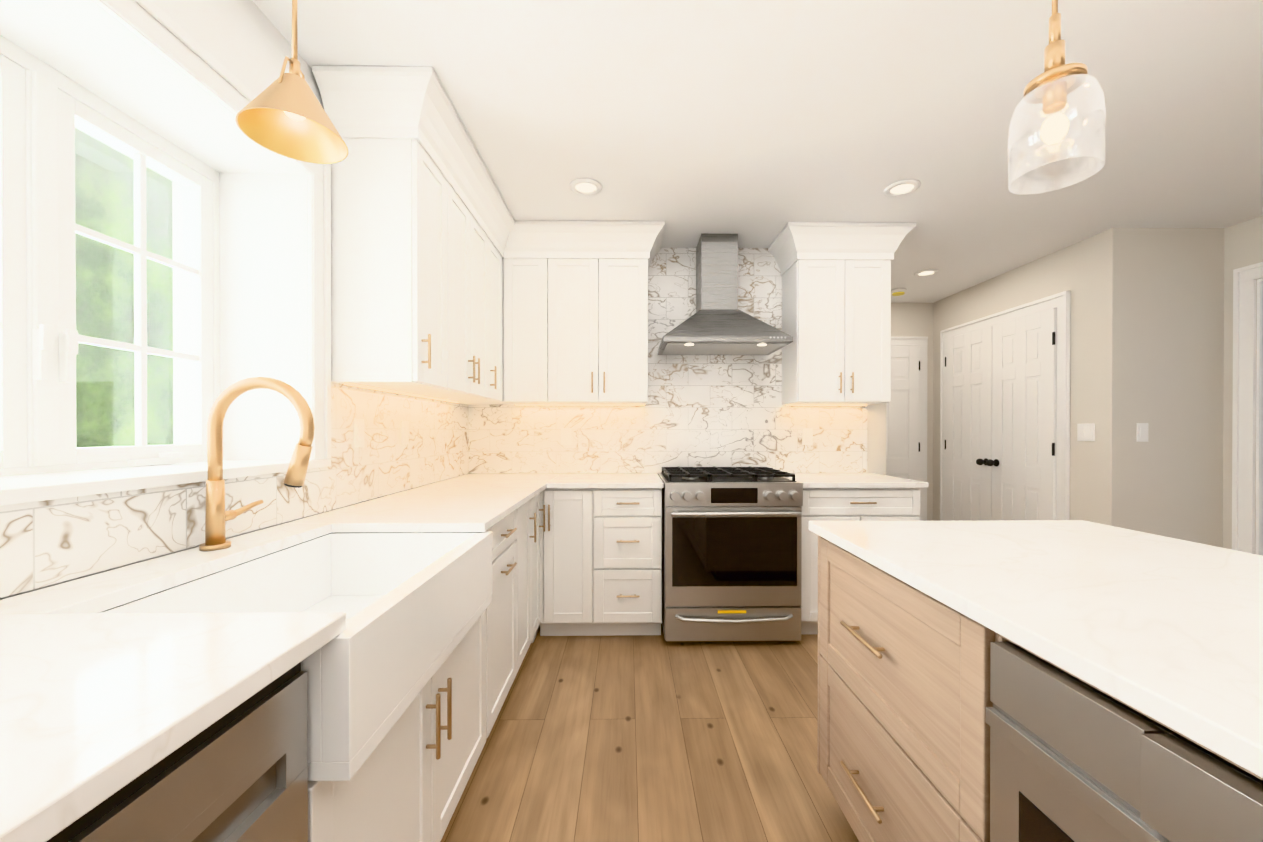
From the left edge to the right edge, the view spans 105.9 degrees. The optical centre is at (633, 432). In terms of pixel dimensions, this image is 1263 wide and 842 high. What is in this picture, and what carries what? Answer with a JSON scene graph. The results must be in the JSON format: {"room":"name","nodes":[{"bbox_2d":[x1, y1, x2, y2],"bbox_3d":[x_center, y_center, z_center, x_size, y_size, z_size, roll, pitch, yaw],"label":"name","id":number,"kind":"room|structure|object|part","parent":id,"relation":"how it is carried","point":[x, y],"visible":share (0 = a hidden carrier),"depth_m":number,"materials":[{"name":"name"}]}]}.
{"room":"kitchen","nodes":[
{"label":"kitchen","id":0,"kind":"room"},
{"bbox_2d":[0,0,465,599],"bbox_3d":[-1.342,-0.031,0.291,0.460,2.480,6.260,0,0,-1],"label":"wall","id":1,"kind":"structure","parent":0,"point":[92,46],"depth_m":1.62,"materials":[{"name":"white paint"}]},
{"bbox_2d":[0,0,330,505],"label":"casement window","id":2,"kind":"structure","parent":1,"relation":"in","point":[45,109],"depth_m":1.22,"materials":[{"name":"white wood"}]},
{"bbox_2d":[0,382,468,597],"bbox_3d":[-1.120,0.046,1.289,0.010,0.483,4.010,0,0,-1],"label":"backsplash","id":3,"kind":"structure","parent":1,"relation":"attached to","point":[46,543],"depth_m":1.37,"materials":[{"name":"stone"}]},
{"bbox_2d":[353,419,363,447],"bbox_3d":[-1.119,0.002,1.944,0.008,0.116,0.072,0,0,-1],"label":"electrical outlet","id":4,"kind":"object","parent":3,"relation":"attached to","point":[358,433],"visible":1,"depth_m":1.93,"materials":[{"name":"white plastic"}]},
{"bbox_2d":[324,78,455,393],"bbox_3d":[-0.963,-0.732,1.940,0.318,1.088,0.354,0,0,-1],"label":"upper cabinet","id":5,"kind":"object","parent":1,"relation":"attached to","point":[453,280],"depth_m":1.76,"materials":[{"name":"white wood"}]},
{"bbox_2d":[403,146,487,401],"bbox_3d":[-0.968,-0.734,2.359,0.318,1.088,0.715,0,0,-1],"label":"upper cabinet","id":6,"kind":"object","parent":1,"relation":"attached to","point":[471,200],"depth_m":2.36,"materials":[{"name":"white wood"}]},
{"bbox_2d":[453,194,511,404],"bbox_3d":[-0.944,-0.736,2.798,0.378,1.088,0.392,0,0,-1],"label":"upper cabinet","id":7,"kind":"object","parent":1,"relation":"attached to","point":[499,220],"depth_m":2.88,"materials":[{"name":"white wood"}]},
{"bbox_2d":[440,624,858,841],"bbox_3d":[1.668,1.236,1.066,6.500,0.060,7.720,0,0,-1],"label":"floor","id":8,"kind":"structure","parent":0,"point":[638,738],"depth_m":1.81,"materials":[{"name":"brown wood"}]},
{"bbox_2d":[47,662,307,841],"bbox_3d":[-0.802,0.770,0.427,0.600,0.876,0.620,0,0,-1],"label":"dishwasher","id":9,"kind":"object","parent":8,"relation":"on","point":[239,773],"visible":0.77,"depth_m":0.60,"materials":[{"name":"silver metal"}]},
{"bbox_2d":[0,473,560,841],"bbox_3d":[-0.794,0.747,1.295,0.638,0.915,4.008,0,0,-1],"label":"base cabinet","id":10,"kind":"object","parent":8,"relation":"on","point":[97,708],"visible":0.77,"depth_m":0.77,"materials":[{"name":"white stone"}]},
{"bbox_2d":[199,377,314,550],"bbox_3d":[-0.943,0.074,1.257,0.274,0.430,0.181,0,0,-1],"label":"faucet","id":11,"kind":"object","parent":10,"relation":"on","point":[217,515],"visible":1,"depth_m":1.18,"materials":[{"name":"gold metal"}]},
{"bbox_2d":[99,532,491,780],"bbox_3d":[-0.722,0.437,1.151,0.533,0.228,0.798,0,0,-1],"label":"farmhouse sink","id":12,"kind":"object","parent":10,"relation":"in","point":[413,605],"visible":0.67,"depth_m":1.09,"materials":[{"name":"white ceramic"}]},
{"bbox_2d":[540,473,663,635],"bbox_3d":[-0.196,0.740,2.996,0.719,0.915,0.624,0,0,-1],"label":"base cabinet","id":13,"kind":"object","parent":8,"relation":"on","point":[601,555],"visible":0.94,"depth_m":2.72,"materials":[{"name":"white wood"}]},
{"bbox_2d":[657,466,802,640],"bbox_3d":[0.553,0.715,2.956,0.772,0.966,0.712,0,0,-1],"label":"range","id":14,"kind":"object","parent":8,"relation":"on","point":[731,553],"visible":1,"depth_m":2.66,"materials":[{"name":"silver metal"}]},
{"bbox_2d":[786,473,928,633],"bbox_3d":[1.307,0.740,3.015,0.731,0.915,0.624,0,0,-1],"label":"base cabinet","id":15,"kind":"object","parent":8,"relation":"on","point":[852,497],"visible":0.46,"depth_m":2.74,"materials":[{"name":"white wood"}]},
{"bbox_2d":[809,528,1262,841],"bbox_3d":[1.033,0.767,0.349,0.913,0.884,2.428,0,0,-1],"label":"kitchen island","id":16,"kind":"object","parent":8,"relation":"on","point":[916,619],"depth_m":0.83,"materials":[{"name":"oak"},{"name":"white quartz"},{"name":"brass"}]},
{"bbox_2d":[809,520,1262,767],"bbox_3d":[1.042,0.308,0.341,0.910,0.030,2.456,0,0,-1],"label":"island countertop","id":17,"kind":"structure","parent":16,"relation":"on","point":[1173,625],"depth_m":0.84,"materials":[{"name":"white stone"}]},
{"bbox_3d":[0.887,0.559,0.516,0.577,0.408,0.595,0,0,-1],"label":"microwave drawer","id":18,"kind":"part","parent":16,"relation":"part of","materials":[{"name":"silver metal"}]},
{"bbox_2d":[468,403,886,474],"bbox_3d":[0.307,-0.044,3.383,2.920,2.480,0.120,0,0,-1],"label":"wall","id":19,"kind":"structure","parent":0,"point":[876,438],"depth_m":3.34,"materials":[{"name":"beige paint"}]},
{"bbox_2d":[512,218,559,405],"bbox_3d":[-0.661,-0.737,3.100,0.357,1.088,0.391,0,0,-1],"label":"upper cabinet","id":20,"kind":"object","parent":19,"relation":"attached to","point":[535,244],"depth_m":2.98,"materials":[{"name":"white wood"}]},
{"bbox_2d":[560,226,651,405],"bbox_3d":[-0.259,-0.737,3.142,0.682,1.088,0.318,0,0,-1],"label":"upper cabinet","id":21,"kind":"object","parent":19,"relation":"attached to","point":[604,269],"depth_m":2.99,"materials":[{"name":"white wood"}]},
{"bbox_2d":[469,248,866,472],"bbox_3d":[0.239,-0.501,3.315,2.779,1.561,0.010,0,0,-1],"label":"backsplash","id":22,"kind":"structure","parent":19,"relation":"attached to","point":[713,410],"depth_m":3.31,"materials":[{"name":"stone"}]},
{"bbox_2d":[802,428,812,444],"bbox_3d":[1.208,0.026,3.320,0.072,0.116,0.008,0,0,-1],"label":"electrical outlet","id":23,"kind":"object","parent":22,"relation":"attached to","point":[807,436],"visible":1,"depth_m":3.32,"materials":[{"name":"white plastic"}]},
{"bbox_2d":[658,234,792,354],"bbox_3d":[0.552,-0.906,3.059,0.770,0.749,0.503,0,0,-1],"label":"range hood","id":24,"kind":"object","parent":19,"relation":"attached to","point":[718,322],"visible":1,"depth_m":3.06,"materials":[{"name":"silver metal"}]},
{"bbox_2d":[768,222,915,405],"bbox_3d":[1.326,-0.733,3.113,0.786,1.096,0.416,0,0,-1],"label":"upper cabinet","id":25,"kind":"object","parent":19,"relation":"attached to","point":[836,300],"visible":0.98,"depth_m":3.01,"materials":[{"name":"white wood"}]},
{"bbox_2d":[252,0,1262,302],"bbox_3d":[1.668,-1.304,1.055,6.500,0.060,7.720,0,0,-1],"label":"ceiling","id":26,"kind":"structure","parent":0,"point":[748,122],"depth_m":1.89,"materials":[{"name":"white paint"}]},
{"bbox_2d":[235,0,347,163],"bbox_3d":[-0.813,-0.990,1.144,0.220,0.566,0.220,0,0,-1],"label":"pendant light","id":27,"kind":"object","parent":26,"relation":"hanging from","point":[285,114],"visible":1,"depth_m":1.15,"materials":[{"name":"gold metal"}]},
{"bbox_2d":[569,178,601,195],"bbox_3d":[-0.251,-1.274,2.480,0.170,0.011,0.170,0,0,-1],"label":"recessed light","id":28,"kind":"object","parent":26,"relation":"in","point":[585,186],"visible":1,"depth_m":2.47,"materials":[{"name":"white"}]},
{"bbox_2d":[891,288,906,295],"bbox_3d":[2.385,-1.267,4.305,0.130,0.038,0.130,0,0,-1],"label":"smoke detector","id":29,"kind":"object","parent":26,"relation":"attached to","point":[898,291],"visible":1,"depth_m":4.27,"materials":[{"name":"white plastic"}]},
{"bbox_2d":[884,179,920,196],"bbox_3d":[1.399,-1.274,2.492,0.170,0.011,0.170,0,0,-1],"label":"recessed light","id":30,"kind":"object","parent":26,"relation":"in","point":[902,187],"visible":1,"depth_m":2.48,"materials":[{"name":"white plastic"}]},
{"bbox_2d":[914,269,938,275],"bbox_3d":[2.342,-1.279,3.824,0.170,0.011,0.170,0,0,-1],"label":"recessed light","id":31,"kind":"object","parent":26,"relation":"in","point":[926,272],"visible":1,"depth_m":3.82,"materials":[{"name":"white plastic"}]},
{"bbox_2d":[1008,0,1105,194],"bbox_3d":[1.017,-0.946,1.153,0.176,0.653,0.176,0,0,-1],"label":"dome pendant light","id":32,"kind":"object","parent":26,"relation":"hanging from","point":[1054,84],"visible":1,"depth_m":1.14,"materials":[{"name":"clear glass"}]},
{"bbox_2d":[891,303,932,520],"bbox_3d":[3.249,-0.050,4.801,3.240,2.480,0.120,0,0,-1],"label":"wall","id":33,"kind":"structure","parent":0,"point":[911,319],"depth_m":4.73,"materials":[{"name":"beige paint"}]},
{"bbox_2d":[886,337,927,520],"bbox_3d":[2.430,0.120,4.709,0.940,2.140,0.040,0,0,-1],"label":"door","id":34,"kind":"structure","parent":33,"relation":"attached to","point":[906,432],"depth_m":4.70,"materials":[{"name":"white wood"}]},
{"bbox_2d":[933,228,1223,547],"bbox_3d":[3.931,-0.046,3.875,1.900,2.480,1.750,0,0,-1],"label":"wall","id":35,"kind":"structure","parent":0,"point":[1146,325],"depth_m":2.99,"materials":[{"name":"beige paint"}]},
{"bbox_2d":[940,291,1070,520],"bbox_3d":[2.920,0.109,3.928,0.118,2.170,1.320,0,0,-1],"label":"double door","id":36,"kind":"structure","parent":35,"relation":"attached to","point":[1005,415],"depth_m":3.76,"materials":[{"name":"white wood"}]},
{"bbox_2d":[1077,423,1094,440],"bbox_3d":[2.985,-0.003,3.153,0.008,0.116,0.118,0,0,-1],"label":"light switch","id":37,"kind":"object","parent":35,"relation":"attached to","point":[1086,432],"visible":1,"depth_m":3.15,"materials":[{"name":"white plastic"}]},
{"bbox_2d":[1136,423,1148,441],"bbox_3d":[3.183,-0.002,2.985,0.072,0.116,0.008,0,0,-1],"label":"light switch","id":38,"kind":"object","parent":35,"relation":"attached to","point":[1141,432],"visible":1,"depth_m":2.98,"materials":[{"name":"white plastic"}]},
{"bbox_2d":[1223,215,1262,549],"bbox_3d":[3.801,-0.030,0.113,0.120,2.480,5.770,0,0,-1],"label":"wall","id":39,"kind":"structure","parent":0,"point":[1243,244],"depth_m":2.96,"materials":[{"name":"beige paint"}]},
{"bbox_2d":[1232,262,1262,555],"bbox_3d":[3.756,0.100,2.371,0.151,2.200,1.125,0,0,-1],"label":"trim","id":40,"kind":"structure","parent":39,"relation":"attached to","point":[1247,426],"depth_m":2.87,"materials":[{"name":"white wood"}]}
]}

